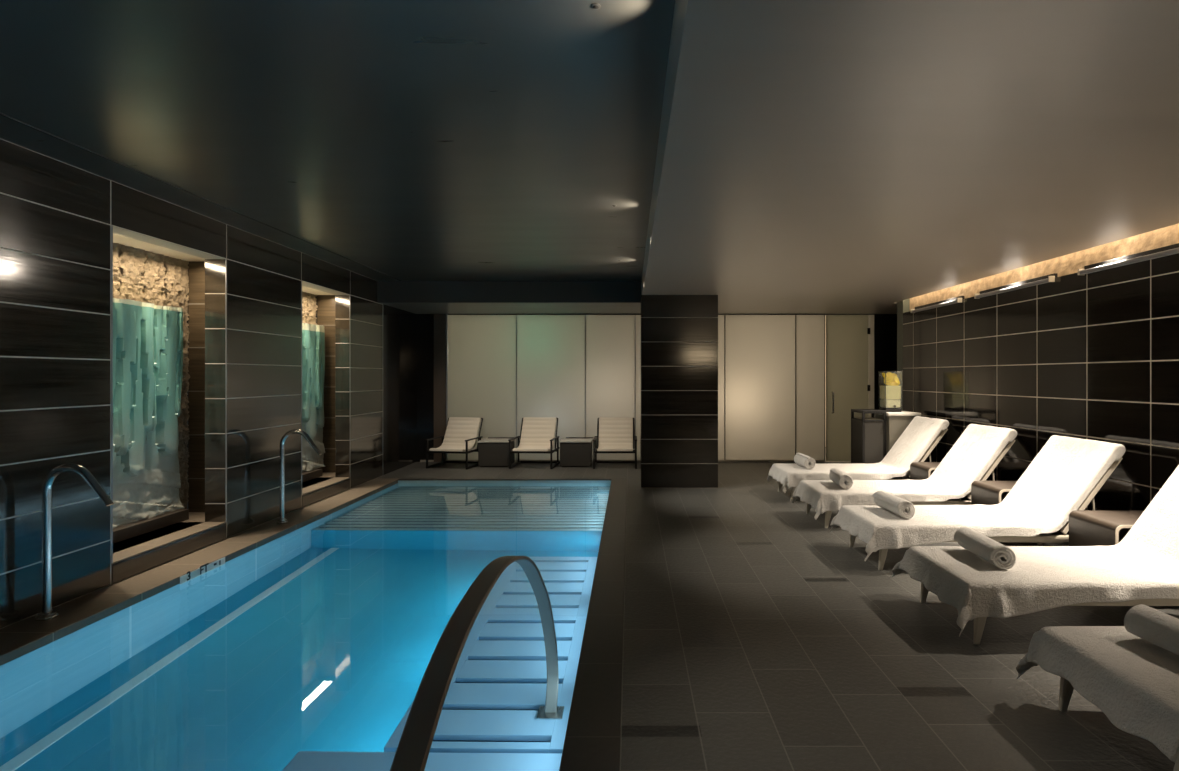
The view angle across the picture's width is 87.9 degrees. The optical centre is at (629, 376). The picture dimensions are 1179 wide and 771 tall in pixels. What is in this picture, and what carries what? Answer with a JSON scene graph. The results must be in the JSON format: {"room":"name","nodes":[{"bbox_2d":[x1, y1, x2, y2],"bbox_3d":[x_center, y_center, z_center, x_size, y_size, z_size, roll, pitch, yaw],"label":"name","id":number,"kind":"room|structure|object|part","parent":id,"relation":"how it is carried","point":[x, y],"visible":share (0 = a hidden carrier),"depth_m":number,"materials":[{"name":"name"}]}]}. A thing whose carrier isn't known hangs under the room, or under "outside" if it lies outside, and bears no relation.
{"room":"indoor swimming pool","nodes":[
{"label":"indoor swimming pool","id":0,"kind":"room"},
{"bbox_2d":[0,139,382,628],"bbox_3d":[-3.542,0.040,2.757,0.180,2.690,11.515,0,0,0],"label":"wall","id":1,"kind":"structure","parent":0,"point":[57,217],"depth_m":4.01,"materials":[{"name":"tile"}]},
{"bbox_2d":[111,225,112,563],"bbox_3d":[-3.451,0.119,4.064,0.005,2.252,0.008,0,0,0],"label":"trim","id":2,"kind":"structure","parent":1,"relation":"attached to","point":[111,225],"depth_m":4.06,"materials":[{"name":"grey metal"}]},
{"bbox_2d":[113,233,204,260],"bbox_3d":[-3.916,-1.145,4.638,0.568,0.180,2.028,0,0,0],"label":"niche","id":3,"kind":"object","parent":1,"relation":"in","point":[126,241],"visible":0.09,"depth_m":5.03,"materials":[{"name":"beige paint"}]},
{"bbox_2d":[112,523,225,583],"bbox_3d":[-3.453,1.319,4.638,0.007,0.132,1.140,0,0,0],"label":"trim","id":4,"kind":"structure","parent":1,"relation":"attached to","point":[132,566],"depth_m":4.53,"materials":[{"name":"tile"}]},
{"bbox_2d":[225,259,226,521],"bbox_3d":[-3.451,0.119,5.212,0.005,2.252,0.008,0,0,0],"label":"trim","id":5,"kind":"structure","parent":1,"relation":"attached to","point":[225,259],"depth_m":5.21,"materials":[{"name":"grey metal"}]},
{"bbox_2d":[302,286,333,294],"bbox_3d":[-3.916,-1.145,6.968,0.568,0.180,1.984,0,0,0],"label":"niche","id":6,"kind":"object","parent":1,"relation":"in","point":[304,289],"depth_m":7.57,"materials":[{"name":"beige paint"}]},
{"bbox_2d":[302,478,349,507],"bbox_3d":[-3.453,1.319,6.968,0.007,0.132,1.096,0,0,0],"label":"trim","id":7,"kind":"structure","parent":1,"relation":"attached to","point":[310,498],"depth_m":6.91,"materials":[{"name":"tile"}]},
{"bbox_2d":[1,487,388,665],"bbox_3d":[-3.180,1.885,3.650,0.120,0.900,9.300,0,0,0],"label":"wall","id":8,"kind":"structure","parent":0,"point":[388,487],"depth_m":3.87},
{"bbox_2d":[0,478,399,665],"bbox_3d":[-3.311,1.410,3.650,0.382,0.050,9.300,0,0,0],"label":"pool edge","id":9,"kind":"structure","parent":8,"relation":"on","point":[18,639],"depth_m":4.11,"materials":[{"name":"brown tile"}]},
{"bbox_2d":[35,463,113,620],"bbox_3d":[-3.184,0.942,3.500,0.418,0.886,0.096,0,0,0],"label":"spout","id":10,"kind":"object","parent":9,"relation":"on","point":[47,613],"visible":1,"depth_m":3.48,"materials":[{"name":"silver metal"}]},
{"bbox_2d":[180,557,224,583],"bbox_3d":[-3.116,1.419,4.460,0.005,0.088,0.470,0,0,0],"label":"depth marker","id":11,"kind":"object","parent":9,"relation":"attached to","point":[204,568],"visible":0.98,"depth_m":4.44,"materials":[{"name":"white"}]},
{"bbox_2d":[276,429,321,523],"bbox_3d":[-3.129,0.942,5.770,0.418,0.886,0.096,0,0,0],"label":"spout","id":12,"kind":"object","parent":9,"relation":"on","point":[282,520],"visible":1,"depth_m":5.75,"materials":[{"name":"silver metal"}]},
{"bbox_2d":[188,261,204,511],"bbox_3d":[-3.841,0.075,5.622,0.418,2.620,0.060,0,0,0],"label":"wall","id":13,"kind":"structure","parent":0,"point":[196,270],"depth_m":5.59,"materials":[{"name":"brown tile"}]},
{"bbox_2d":[113,243,317,508],"bbox_3d":[-4.108,0.165,5.792,0.184,2.440,4.216,0,0,0],"label":"stone wall","id":14,"kind":"structure","parent":0,"point":[141,275],"depth_m":5.37,"materials":[{"name":"stone"}]},
{"bbox_2d":[112,512,225,563],"bbox_3d":[-3.827,1.314,4.638,0.746,0.142,1.908,0,0,0],"label":"step","id":15,"kind":"structure","parent":14,"relation":"attached to","point":[134,546],"depth_m":4.74,"materials":[{"name":"stone"}]},
{"bbox_2d":[113,298,184,528],"bbox_3d":[-3.929,0.276,4.586,0.163,1.752,1.493,0,0,0],"label":"relief panel","id":16,"kind":"object","parent":15,"relation":"on","point":[147,337],"visible":0.44,"depth_m":4.89,"materials":[{"name":"glass"}]},
{"bbox_2d":[113,509,188,543],"bbox_3d":[-3.950,1.198,4.548,0.220,0.090,1.528,0,0,0],"label":"plinth","id":17,"kind":"object","parent":15,"relation":"on","point":[121,533],"visible":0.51,"depth_m":4.88,"materials":[{"name":"brown stone"}]},
{"bbox_2d":[302,473,349,494],"bbox_3d":[-3.827,1.314,6.968,0.746,0.142,1.864,0,0,0],"label":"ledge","id":18,"kind":"structure","parent":14,"relation":"attached to","point":[327,479],"depth_m":7.15,"materials":[{"name":"brown tile"}]},
{"bbox_2d":[302,469,321,481],"bbox_3d":[-3.950,1.198,6.878,0.220,0.090,1.484,0,0,0],"label":"plinth","id":19,"kind":"object","parent":18,"relation":"on","point":[315,473],"visible":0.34,"depth_m":7.38,"materials":[{"name":"brown stone"}]},
{"bbox_2d":[302,323,324,471],"bbox_3d":[-3.933,0.254,7.060,0.156,1.796,1.520,0,0,0],"label":"relief panel","id":20,"kind":"object","parent":18,"relation":"on","point":[313,336],"visible":0.29,"depth_m":7.49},
{"bbox_2d":[0,483,610,770],"bbox_3d":[-1.685,1.435,3.652,2.870,0.001,9.104,0,0,0],"label":"pool water","id":21,"kind":"object","parent":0,"point":[311,648],"visible":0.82,"depth_m":3.18,"materials":[{"name":"liquid"}]},
{"bbox_2d":[317,295,334,472],"bbox_3d":[-3.841,0.075,7.930,0.418,2.620,0.060,0,0,0],"label":"wall","id":22,"kind":"structure","parent":0,"point":[325,303],"depth_m":7.90,"materials":[{"name":"brown tile"}]},
{"bbox_2d":[0,0,674,280],"bbox_3d":[-2.098,-1.365,2.665,4.509,0.120,11.330,0,0,0],"label":"ceiling","id":23,"kind":"structure","parent":0,"point":[403,140],"depth_m":3.10,"materials":[{"name":"paint"}]},
{"bbox_2d":[0,113,400,280],"bbox_3d":[-3.123,-1.302,2.660,0.015,0.006,11.320,0,0,0],"label":"trim","id":24,"kind":"structure","parent":23,"relation":"attached to","point":[1,114],"depth_m":4.01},
{"bbox_2d":[591,3,600,9],"bbox_3d":[-0.120,-1.302,2.150,0.034,0.005,0.034,0,0,0],"label":"recessed light","id":25,"kind":"object","parent":23,"relation":"in","point":[595,6],"visible":1,"depth_m":2.15,"materials":[{"name":"black"}]},
{"bbox_2d":[383,304,416,474],"bbox_3d":[-3.508,0.185,9.215,0.088,2.400,1.370,0,0,0],"label":"door","id":26,"kind":"structure","parent":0,"point":[399,326],"depth_m":9.17,"materials":[{"name":"black"}]},
{"bbox_2d":[315,281,640,302],"bbox_3d":[-2.098,-1.218,8.365,4.509,0.415,0.070,0,0,0],"label":"ceiling beam","id":27,"kind":"structure","parent":0,"point":[387,291],"depth_m":8.33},
{"bbox_2d":[398,480,610,482],"bbox_3d":[-1.685,1.866,8.262,2.870,0.938,0.116,0,0,0],"label":"wall","id":28,"kind":"structure","parent":0,"point":[399,481],"depth_m":8.21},
{"bbox_2d":[398,478,611,479],"bbox_3d":[-1.685,1.391,8.250,2.870,0.012,0.100,0,0,0],"label":"pool edge","id":29,"kind":"structure","parent":28,"relation":"on","point":[400,478],"depth_m":8.20,"materials":[{"name":"tile"}]},
{"bbox_2d":[417,314,896,461],"bbox_3d":[0.474,0.060,10.990,8.452,2.650,2.220,0,0,0],"label":"wall","id":30,"kind":"structure","parent":0,"point":[425,322],"depth_m":9.90,"materials":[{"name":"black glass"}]},
{"bbox_2d":[446,314,447,459],"bbox_3d":[-2.973,0.185,9.935,0.025,2.400,0.090,0,0,0],"label":"wall strip","id":31,"kind":"object","parent":30,"relation":"attached to","point":[446,314],"visible":0.64,"depth_m":9.89,"materials":[{"name":"grey metal"}]},
{"bbox_2d":[448,315,515,459],"bbox_3d":[-2.401,0.177,9.906,1.110,2.355,0.012,0,0,0],"label":"wall panel","id":32,"kind":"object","parent":30,"relation":"in","point":[481,348],"depth_m":9.90,"materials":[{"name":"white glass"}]},
{"bbox_2d":[516,315,516,459],"bbox_3d":[-1.842,0.195,9.908,0.012,2.380,0.024,0,0,0],"label":"trim","id":33,"kind":"structure","parent":30,"relation":"attached to","point":[516,315],"depth_m":9.90,"materials":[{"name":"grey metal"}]},
{"bbox_2d":[517,315,584,459],"bbox_3d":[-1.283,0.177,9.906,1.110,2.355,0.012,0,0,0],"label":"wall panel","id":34,"kind":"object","parent":30,"relation":"in","point":[550,348],"depth_m":9.90,"materials":[{"name":"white glass"}]},
{"bbox_2d":[585,315,585,436],"bbox_3d":[-0.724,0.195,9.908,0.012,2.380,0.024,0,0,0],"label":"trim","id":35,"kind":"structure","parent":30,"relation":"attached to","point":[585,315],"depth_m":9.90,"materials":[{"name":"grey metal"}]},
{"bbox_2d":[586,315,634,459],"bbox_3d":[-0.320,0.177,9.906,0.801,2.355,0.012,0,0,0],"label":"window","id":36,"kind":"structure","parent":30,"relation":"in","point":[610,339],"depth_m":9.90,"materials":[{"name":"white glass"}]},
{"bbox_2d":[420,460,824,461],"bbox_3d":[-0.120,1.370,9.909,6.560,0.030,0.042,0,0,0],"label":"baseboard","id":37,"kind":"structure","parent":30,"relation":"attached to","point":[420,460],"depth_m":9.89,"materials":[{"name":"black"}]},
{"bbox_2d":[635,315,635,435],"bbox_3d":[0.085,0.195,9.908,0.012,2.380,0.024,0,0,0],"label":"trim","id":38,"kind":"structure","parent":30,"relation":"attached to","point":[635,315],"depth_m":9.90,"materials":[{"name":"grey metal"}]},
{"bbox_2d":[636,315,639,459],"bbox_3d":[0.492,0.177,9.906,0.807,2.355,0.012,0,0,0],"label":"window","id":39,"kind":"structure","parent":30,"relation":"in","point":[637,316],"depth_m":9.90,"materials":[{"name":"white glass"}]},
{"bbox_2d":[447,314,873,314],"bbox_3d":[0.495,-1.008,9.910,6.910,0.015,0.040,0,0,0],"label":"trim","id":40,"kind":"structure","parent":30,"relation":"attached to","point":[447,314],"depth_m":9.89,"materials":[{"name":"black"}]},
{"bbox_2d":[718,315,724,459],"bbox_3d":[1.220,0.177,9.906,0.632,2.355,0.012,0,0,0],"label":"window","id":41,"kind":"structure","parent":30,"relation":"in","point":[721,318],"depth_m":9.90,"materials":[{"name":"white glass"}]},
{"bbox_2d":[725,315,794,459],"bbox_3d":[2.115,0.177,9.906,1.142,2.355,0.012,0,0,0],"label":"wall panel","id":42,"kind":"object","parent":30,"relation":"in","point":[759,349],"depth_m":9.90,"materials":[{"name":"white glass"}]},
{"bbox_2d":[795,315,795,454],"bbox_3d":[2.690,0.195,9.908,0.012,2.380,0.024,0,0,0],"label":"trim","id":43,"kind":"structure","parent":30,"relation":"attached to","point":[795,315],"depth_m":9.90,"materials":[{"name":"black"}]},
{"bbox_2d":[796,315,823,459],"bbox_3d":[2.925,0.177,9.906,0.462,2.355,0.012,0,0,0],"label":"window","id":44,"kind":"structure","parent":30,"relation":"in","point":[809,328],"depth_m":9.90,"materials":[{"name":"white glass"}]},
{"bbox_2d":[824,315,824,459],"bbox_3d":[3.160,0.195,9.908,0.012,2.380,0.024,0,0,0],"label":"trim","id":45,"kind":"structure","parent":30,"relation":"attached to","point":[824,315],"depth_m":9.90,"materials":[{"name":"black"}]},
{"bbox_2d":[826,315,873,460],"bbox_3d":[3.562,0.188,9.844,0.785,2.375,0.092,0,0,0],"label":"door","id":46,"kind":"structure","parent":30,"relation":"in","point":[849,338],"depth_m":9.87,"materials":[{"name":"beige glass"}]},
{"bbox_3d":[3.270,0.420,9.824,0.034,0.364,0.052,0,0,0],"label":"handle","id":47,"kind":"part","parent":46,"relation":"part of","materials":[{"name":"silver metal"}]},
{"bbox_2d":[869,315,873,416],"bbox_3d":[3.910,0.188,9.876,0.090,2.375,0.012,0,0,0],"label":"door frame","id":48,"kind":"structure","parent":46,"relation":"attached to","point":[871,317],"depth_m":9.87,"materials":[{"name":"wood"}]},
{"bbox_2d":[640,295,717,487],"bbox_3d":[0.616,0.185,7.990,0.957,2.400,0.820,0,0,0],"label":"wall pillar","id":49,"kind":"structure","parent":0,"point":[679,333],"depth_m":7.58,"materials":[{"name":"tile"}]},
{"bbox_2d":[378,447,1178,770],"bbox_3d":[0.174,1.445,4.450,9.052,0.120,14.900,0,0,0],"label":"floor","id":50,"kind":"structure","parent":0,"point":[755,636],"depth_m":3.07,"materials":[{"name":"tile"}]},
{"bbox_2d":[425,417,482,469],"bbox_3d":[-2.694,1.020,9.463,0.668,0.729,0.714,0,0,9],"label":"lounge armchair","id":51,"kind":"object","parent":50,"relation":"on","point":[461,433],"visible":0.92,"depth_m":9.60,"materials":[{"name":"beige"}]},
{"bbox_3d":[-3.015,0.955,9.451,0.038,0.020,0.590,0,0,9],"label":"armrest","id":52,"kind":"part","parent":51,"relation":"part of","materials":[{"name":"black"}]},
{"bbox_3d":[-2.696,1.175,9.450,0.656,0.420,0.653,0,0,9],"label":"frame","id":53,"kind":"part","parent":51,"relation":"part of","materials":[{"name":"black"}]},
{"bbox_2d":[429,417,480,451],"bbox_3d":[-2.695,0.897,9.459,0.540,0.484,0.692,0,0,9],"label":"cushion","id":54,"kind":"object","parent":51,"relation":"on","point":[458,430],"depth_m":9.61,"materials":[{"name":"beige fabric"}]},
{"bbox_3d":[-2.656,0.900,9.700,0.594,0.478,0.235,0,0,9],"label":"frame","id":55,"kind":"part","parent":51,"relation":"part of","materials":[{"name":"beige"}]},
{"bbox_3d":[-2.392,0.955,9.352,0.038,0.020,0.590,0,0,9],"label":"armrest","id":56,"kind":"part","parent":51,"relation":"part of","materials":[{"name":"black"}]},
{"bbox_2d":[477,437,514,466],"bbox_3d":[-2.078,1.179,9.530,0.495,0.412,0.491,0,0,0],"label":"table","id":57,"kind":"object","parent":50,"relation":"on","point":[492,451],"visible":0.8,"depth_m":9.29,"materials":[{"name":"grey"}]},
{"bbox_2d":[508,417,559,468],"bbox_3d":[-1.467,1.020,9.466,0.668,0.729,0.714,0,0,4],"label":"lounge armchair","id":58,"kind":"object","parent":50,"relation":"on","point":[537,434],"visible":1,"depth_m":9.62,"materials":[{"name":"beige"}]},
{"bbox_3d":[-1.468,1.175,9.453,0.656,0.420,0.653,0,0,4],"label":"frame","id":59,"kind":"part","parent":58,"relation":"part of","materials":[{"name":"black"}]},
{"bbox_2d":[513,417,556,451],"bbox_3d":[-1.468,0.897,9.462,0.540,0.484,0.692,0,0,4],"label":"cushion","id":60,"kind":"object","parent":58,"relation":"on","point":[536,433],"depth_m":9.62,"materials":[{"name":"beige fabric"}]},
{"bbox_3d":[-1.450,0.900,9.705,0.594,0.478,0.235,0,0,4],"label":"frame","id":61,"kind":"part","parent":58,"relation":"part of","materials":[{"name":"beige"}]},
{"bbox_2d":[559,437,592,466],"bbox_3d":[-0.833,1.179,9.530,0.495,0.412,0.491,0,0,0],"label":"table","id":62,"kind":"object","parent":50,"relation":"on","point":[574,451],"visible":0.93,"depth_m":9.29,"materials":[{"name":"black"}]},
{"bbox_2d":[593,417,636,468],"bbox_3d":[-0.225,1.020,9.467,0.668,0.729,0.714,0,0,0],"label":"lounge armchair","id":63,"kind":"object","parent":50,"relation":"on","point":[614,434],"visible":1,"depth_m":9.62,"materials":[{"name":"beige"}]},
{"bbox_2d":[597,417,632,450],"bbox_3d":[-0.225,0.897,9.463,0.540,0.484,0.692,0,0,0],"label":"cushion","id":64,"kind":"object","parent":63,"relation":"on","point":[613,433],"depth_m":9.63,"materials":[{"name":"beige fabric"}]},
{"bbox_3d":[-0.225,1.175,9.454,0.656,0.420,0.653,0,0,0],"label":"frame","id":65,"kind":"part","parent":63,"relation":"part of","materials":[{"name":"black"}]},
{"bbox_3d":[-0.225,0.900,9.706,0.594,0.478,0.235,0,0,0],"label":"frame","id":66,"kind":"part","parent":63,"relation":"part of","materials":[{"name":"beige"}]},
{"bbox_2d":[778,429,947,501],"bbox_3d":[2.634,0.951,7.050,1.764,0.867,0.636,0,0,0],"label":"sun lounger","id":67,"kind":"object","parent":50,"relation":"on","point":[941,434],"visible":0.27,"depth_m":6.74,"materials":[{"name":"beige"}]},
{"bbox_3d":[1.821,1.278,7.335,0.078,0.215,0.037,0,0,0],"label":"leg","id":68,"kind":"part","parent":67,"relation":"part of","materials":[{"name":"beige paint"}]},
{"bbox_3d":[1.821,1.278,6.765,0.078,0.215,0.037,0,0,0],"label":"leg","id":69,"kind":"part","parent":67,"relation":"part of","materials":[{"name":"beige paint"}]},
{"bbox_2d":[767,416,948,492],"bbox_3d":[2.595,0.878,7.051,1.853,0.806,0.784,0,0,0],"label":"towel cover","id":70,"kind":"object","parent":67,"relation":"on","point":[910,447],"visible":0.94,"depth_m":6.88,"materials":[{"name":"white fabric"}]},
{"bbox_2d":[794,453,815,468],"bbox_3d":[2.023,0.978,7.080,0.124,0.140,0.423,0,0,-2],"label":"rolled towel","id":71,"kind":"object","parent":70,"relation":"on","point":[803,460],"visible":1,"depth_m":6.93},
{"bbox_2d":[907,430,942,474],"bbox_3d":[3.271,0.805,7.050,0.448,0.574,0.626,0,0,0],"label":"cushion","id":72,"kind":"object","parent":67,"relation":"on","point":[940,435],"depth_m":6.74,"materials":[{"name":"beige fabric"}]},
{"bbox_3d":[3.301,0.846,7.050,0.431,0.560,0.620,0,0,0],"label":"frame","id":73,"kind":"part","parent":67,"relation":"part of","materials":[{"name":"beige paint"}]},
{"bbox_2d":[851,409,885,463],"bbox_3d":[3.006,0.902,7.700,0.292,0.965,0.400,0,0,0],"label":"trash bin","id":74,"kind":"object","parent":50,"relation":"on","point":[868,434],"visible":0.56,"depth_m":7.50,"materials":[{"name":"black"}]},
{"bbox_3d":[2.870,0.935,7.700,0.008,0.756,0.336,0,0,0],"label":"panel","id":75,"kind":"part","parent":74,"relation":"part of","materials":[{"name":"black"}]},
{"bbox_3d":[3.006,0.935,7.512,0.228,0.756,0.012,0,0,0],"label":"panel","id":76,"kind":"part","parent":74,"relation":"part of","materials":[{"name":"grey"}]},
{"bbox_2d":[874,411,920,478],"bbox_3d":[3.355,0.915,7.707,0.400,0.940,0.525,0,0,0],"label":"cabinet","id":77,"kind":"object","parent":50,"relation":"on","point":[896,422],"depth_m":7.46,"materials":[{"name":"grey laminate"}]},
{"bbox_2d":[878,371,902,411],"bbox_3d":[3.285,0.189,7.681,0.216,0.511,0.253,0,0,0],"label":"dispenser","id":78,"kind":"object","parent":77,"relation":"on","point":[890,382],"visible":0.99,"depth_m":7.59,"materials":[{"name":"clear"}]},
{"bbox_2d":[874,411,920,415],"bbox_3d":[3.355,0.462,7.707,0.400,0.034,0.525,0,0,0],"label":"countertop","id":79,"kind":"structure","parent":77,"relation":"on","point":[903,413],"depth_m":7.45,"materials":[{"name":"white"}]},
{"bbox_2d":[806,440,1015,527],"bbox_3d":[2.634,0.951,5.870,1.764,0.867,0.636,0,0,0],"label":"sun lounger","id":80,"kind":"object","parent":50,"relation":"on","point":[1007,447],"visible":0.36,"depth_m":5.56,"materials":[{"name":"beige"}]},
{"bbox_3d":[1.821,1.278,6.155,0.078,0.215,0.037,0,0,0],"label":"leg","id":81,"kind":"part","parent":80,"relation":"part of","materials":[{"name":"beige paint"}]},
{"bbox_3d":[1.821,1.278,5.585,0.078,0.215,0.037,0,0,0],"label":"leg","id":82,"kind":"part","parent":80,"relation":"part of","materials":[{"name":"beige paint"}]},
{"bbox_2d":[792,424,1016,519],"bbox_3d":[2.591,0.890,5.866,1.868,0.831,0.789,0,0,0],"label":"towel cover","id":83,"kind":"object","parent":80,"relation":"on","point":[978,447],"visible":0.9,"depth_m":5.72,"materials":[{"name":"white fabric"}]},
{"bbox_2d":[829,468,852,488],"bbox_3d":[2.024,0.978,5.860,0.123,0.138,0.423,0,0,5],"label":"rolled towel","id":84,"kind":"object","parent":83,"relation":"on","point":[840,478],"visible":1,"depth_m":5.69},
{"bbox_3d":[2.590,1.157,5.870,1.660,0.045,0.636,0,0,0],"label":"frame","id":85,"kind":"part","parent":80,"relation":"part of","materials":[{"name":"beige paint"}]},
{"bbox_2d":[967,442,1008,495],"bbox_3d":[3.271,0.805,5.870,0.448,0.574,0.626,0,0,0],"label":"cushion","id":86,"kind":"object","parent":80,"relation":"on","point":[991,469],"depth_m":5.56,"materials":[{"name":"beige fabric"}]},
{"bbox_3d":[3.301,0.846,5.870,0.431,0.560,0.620,0,0,0],"label":"frame","id":87,"kind":"part","parent":80,"relation":"part of","materials":[{"name":"beige paint"}]},
{"bbox_2d":[910,462,970,500],"bbox_3d":[3.340,1.160,6.460,0.560,0.450,0.410,0,0,0],"label":"side table","id":88,"kind":"object","parent":50,"relation":"on","point":[918,470],"visible":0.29,"depth_m":6.49,"materials":[{"name":"brown wood"}]},
{"bbox_2d":[849,457,1122,569],"bbox_3d":[2.634,0.951,4.660,1.764,0.867,0.636,0,0,0],"label":"sun lounger","id":89,"kind":"object","parent":50,"relation":"on","point":[1044,537],"visible":0.23,"depth_m":4.35,"materials":[{"name":"beige"}]},
{"bbox_3d":[1.821,1.278,4.945,0.078,0.215,0.037,0,0,0],"label":"leg","id":90,"kind":"part","parent":89,"relation":"part of","materials":[{"name":"beige paint"}]},
{"bbox_3d":[1.821,1.278,4.375,0.078,0.215,0.037,0,0,0],"label":"leg","id":91,"kind":"part","parent":89,"relation":"part of","materials":[{"name":"beige paint"}]},
{"bbox_2d":[829,435,1125,560],"bbox_3d":[2.582,0.886,4.656,1.879,0.820,0.790,0,0,0],"label":"towel cover","id":92,"kind":"object","parent":89,"relation":"on","point":[1065,471],"visible":0.94,"depth_m":4.49,"materials":[{"name":"white fabric"}]},
{"bbox_2d":[872,491,914,518],"bbox_3d":[2.018,0.978,4.680,0.136,0.132,0.423,0,0,-3],"label":"rolled towel","id":93,"kind":"object","parent":92,"relation":"on","point":[901,507],"visible":1,"depth_m":4.56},
{"bbox_3d":[2.590,1.157,4.660,1.660,0.045,0.636,0,0,0],"label":"frame","id":94,"kind":"part","parent":89,"relation":"part of","materials":[{"name":"beige paint"}]},
{"bbox_3d":[3.301,0.846,4.660,0.431,0.560,0.620,0,0,0],"label":"frame","id":95,"kind":"part","parent":89,"relation":"part of","materials":[{"name":"fabric"}]},
{"bbox_2d":[971,481,1065,542],"bbox_3d":[3.340,1.160,5.265,0.560,0.450,0.410,0,0,0],"label":"side table","id":96,"kind":"object","parent":50,"relation":"on","point":[982,492],"visible":0.28,"depth_m":5.26,"materials":[{"name":"brown wood"}]},
{"bbox_3d":[3.340,1.160,5.445,0.506,0.396,0.010,0,0,0],"label":"panel","id":97,"kind":"part","parent":96,"relation":"part of","materials":[{"name":"brown wood"}]},
{"bbox_2d":[920,582,1178,644],"bbox_3d":[2.634,0.951,3.450,1.764,0.867,0.636,0,0,0],"label":"sun lounger","id":98,"kind":"object","parent":50,"relation":"on","point":[979,622],"visible":0.12,"depth_m":3.13,"materials":[{"name":"beige"}]},
{"bbox_3d":[1.821,1.278,3.735,0.078,0.215,0.037,0,0,0],"label":"leg","id":99,"kind":"part","parent":98,"relation":"part of","materials":[{"name":"beige paint"}]},
{"bbox_3d":[1.821,1.278,3.165,0.078,0.215,0.037,0,0,0],"label":"leg","id":100,"kind":"part","parent":98,"relation":"part of","materials":[{"name":"beige paint"}]},
{"bbox_2d":[891,465,1178,636],"bbox_3d":[2.578,0.891,3.458,1.887,0.833,0.805,0,0,0],"label":"towel cover","id":101,"kind":"object","parent":98,"relation":"on","point":[1145,563],"visible":0.95,"depth_m":3.31,"materials":[{"name":"white fabric"}]},
{"bbox_2d":[954,527,1015,568],"bbox_3d":[2.026,0.978,3.500,0.140,0.127,0.423,0,0,3],"label":"rolled towel","id":102,"kind":"object","parent":101,"relation":"on","point":[990,550],"visible":1,"depth_m":3.38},
{"bbox_3d":[2.590,1.157,3.450,1.660,0.045,0.636,0,0,0],"label":"frame","id":103,"kind":"part","parent":98,"relation":"part of","materials":[{"name":"beige paint"}]},
{"bbox_2d":[1059,677,1073,711],"bbox_3d":[2.634,0.951,2.240,1.764,0.867,0.636,0,0,0],"label":"sun lounger","id":104,"kind":"object","parent":50,"relation":"on","point":[1066,689],"visible":0.09,"depth_m":2.52,"materials":[{"name":"beige paint"}]},
{"bbox_2d":[1016,626,1178,770],"bbox_3d":[2.586,0.888,2.241,1.875,0.826,0.810,0,0,0],"label":"towel cover","id":105,"kind":"object","parent":104,"relation":"on","point":[1132,679],"visible":0.89,"depth_m":2.23,"materials":[{"name":"white fabric"}]},
{"bbox_2d":[1124,604,1178,654],"bbox_3d":[2.067,0.979,2.250,0.140,0.123,0.423,0,0,-4],"label":"rolled towel","id":106,"kind":"object","parent":105,"relation":"on","point":[1159,628],"visible":1,"depth_m":2.34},
{"bbox_2d":[1069,511,1143,545],"bbox_3d":[3.340,1.160,4.050,0.560,0.450,0.410,0,0,0],"label":"side table","id":107,"kind":"object","parent":50,"relation":"on","point":[1086,528],"visible":0.38,"depth_m":4.07,"materials":[{"name":"brown wood"}]},
{"bbox_3d":[3.340,1.160,4.230,0.506,0.396,0.010,0,0,0],"label":"panel","id":108,"kind":"part","parent":107,"relation":"part of","materials":[{"name":"brown wood"}]},
{"bbox_2d":[382,0,1178,313],"bbox_3d":[0.174,-1.220,3.450,9.052,0.410,12.900,0,0,0],"label":"ceiling","id":109,"kind":"structure","parent":0,"point":[813,156],"depth_m":2.70,"materials":[{"name":"paint"}]},
{"bbox_2d":[897,253,1178,534],"bbox_3d":[3.775,0.075,2.725,0.150,2.620,11.450,0,0,0],"label":"wall","id":110,"kind":"structure","parent":0,"point":[1095,355],"depth_m":5.17,"materials":[{"name":"tile"}]},
{"bbox_2d":[911,296,964,312],"bbox_3d":[3.690,-0.863,7.365,0.080,0.075,1.142,0,0,0],"label":"light fixture","id":111,"kind":"object","parent":110,"relation":"attached to","point":[956,299],"visible":1,"depth_m":7.26,"materials":[{"name":"grey metal"}]},
{"bbox_2d":[974,273,1057,298],"bbox_3d":[3.690,-0.863,5.890,0.080,0.075,1.152,0,0,0],"label":"light fixture","id":112,"kind":"object","parent":110,"relation":"attached to","point":[1047,278],"visible":1,"depth_m":5.78,"materials":[{"name":"grey metal"}]},
{"bbox_2d":[1078,243,1178,274],"bbox_3d":[3.690,-0.863,1.985,0.080,0.075,5.982,0,0,0],"label":"light fixture","id":113,"kind":"object","parent":110,"relation":"attached to","point":[1171,249],"visible":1,"depth_m":4.47,"materials":[{"name":"grey metal"}]},
{"bbox_2d":[910,224,1178,310],"bbox_3d":[3.820,-0.990,2.725,0.060,0.750,11.450,0,0,0],"label":"wall","id":114,"kind":"structure","parent":0,"point":[1068,264],"depth_m":5.31,"materials":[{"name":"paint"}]},
{"bbox_3d":[-1.685,2.385,3.650,3.110,0.100,9.340,0,0,0],"label":"floor","id":115,"kind":"structure","parent":0,"visible":0},
{"bbox_3d":[-0.652,2.034,3.885,0.795,0.599,2.570,0,0,0],"label":"bench","id":116,"kind":"object","parent":115,"relation":"on","visible":0},
{"bbox_2d":[390,556,557,770],"bbox_3d":[-0.372,1.127,1.678,0.120,1.214,2.527,0,0,0],"label":"handrail","id":117,"kind":"object","parent":116,"relation":"on","point":[413,749],"visible":0.76,"depth_m":1.25,"materials":[{"name":"silver metal"}]},
{"bbox_3d":[-0.190,1.885,3.650,0.120,0.900,9.300,0,0,0],"label":"wall","id":118,"kind":"structure","parent":0,"visible":0},
{"bbox_2d":[559,478,626,770],"bbox_3d":[-0.142,1.410,3.650,0.215,0.050,9.300,0,0,0],"label":"pool edge","id":119,"kind":"structure","parent":118,"relation":"on","point":[592,742],"depth_m":2.93,"materials":[{"name":"tile"}]}
]}

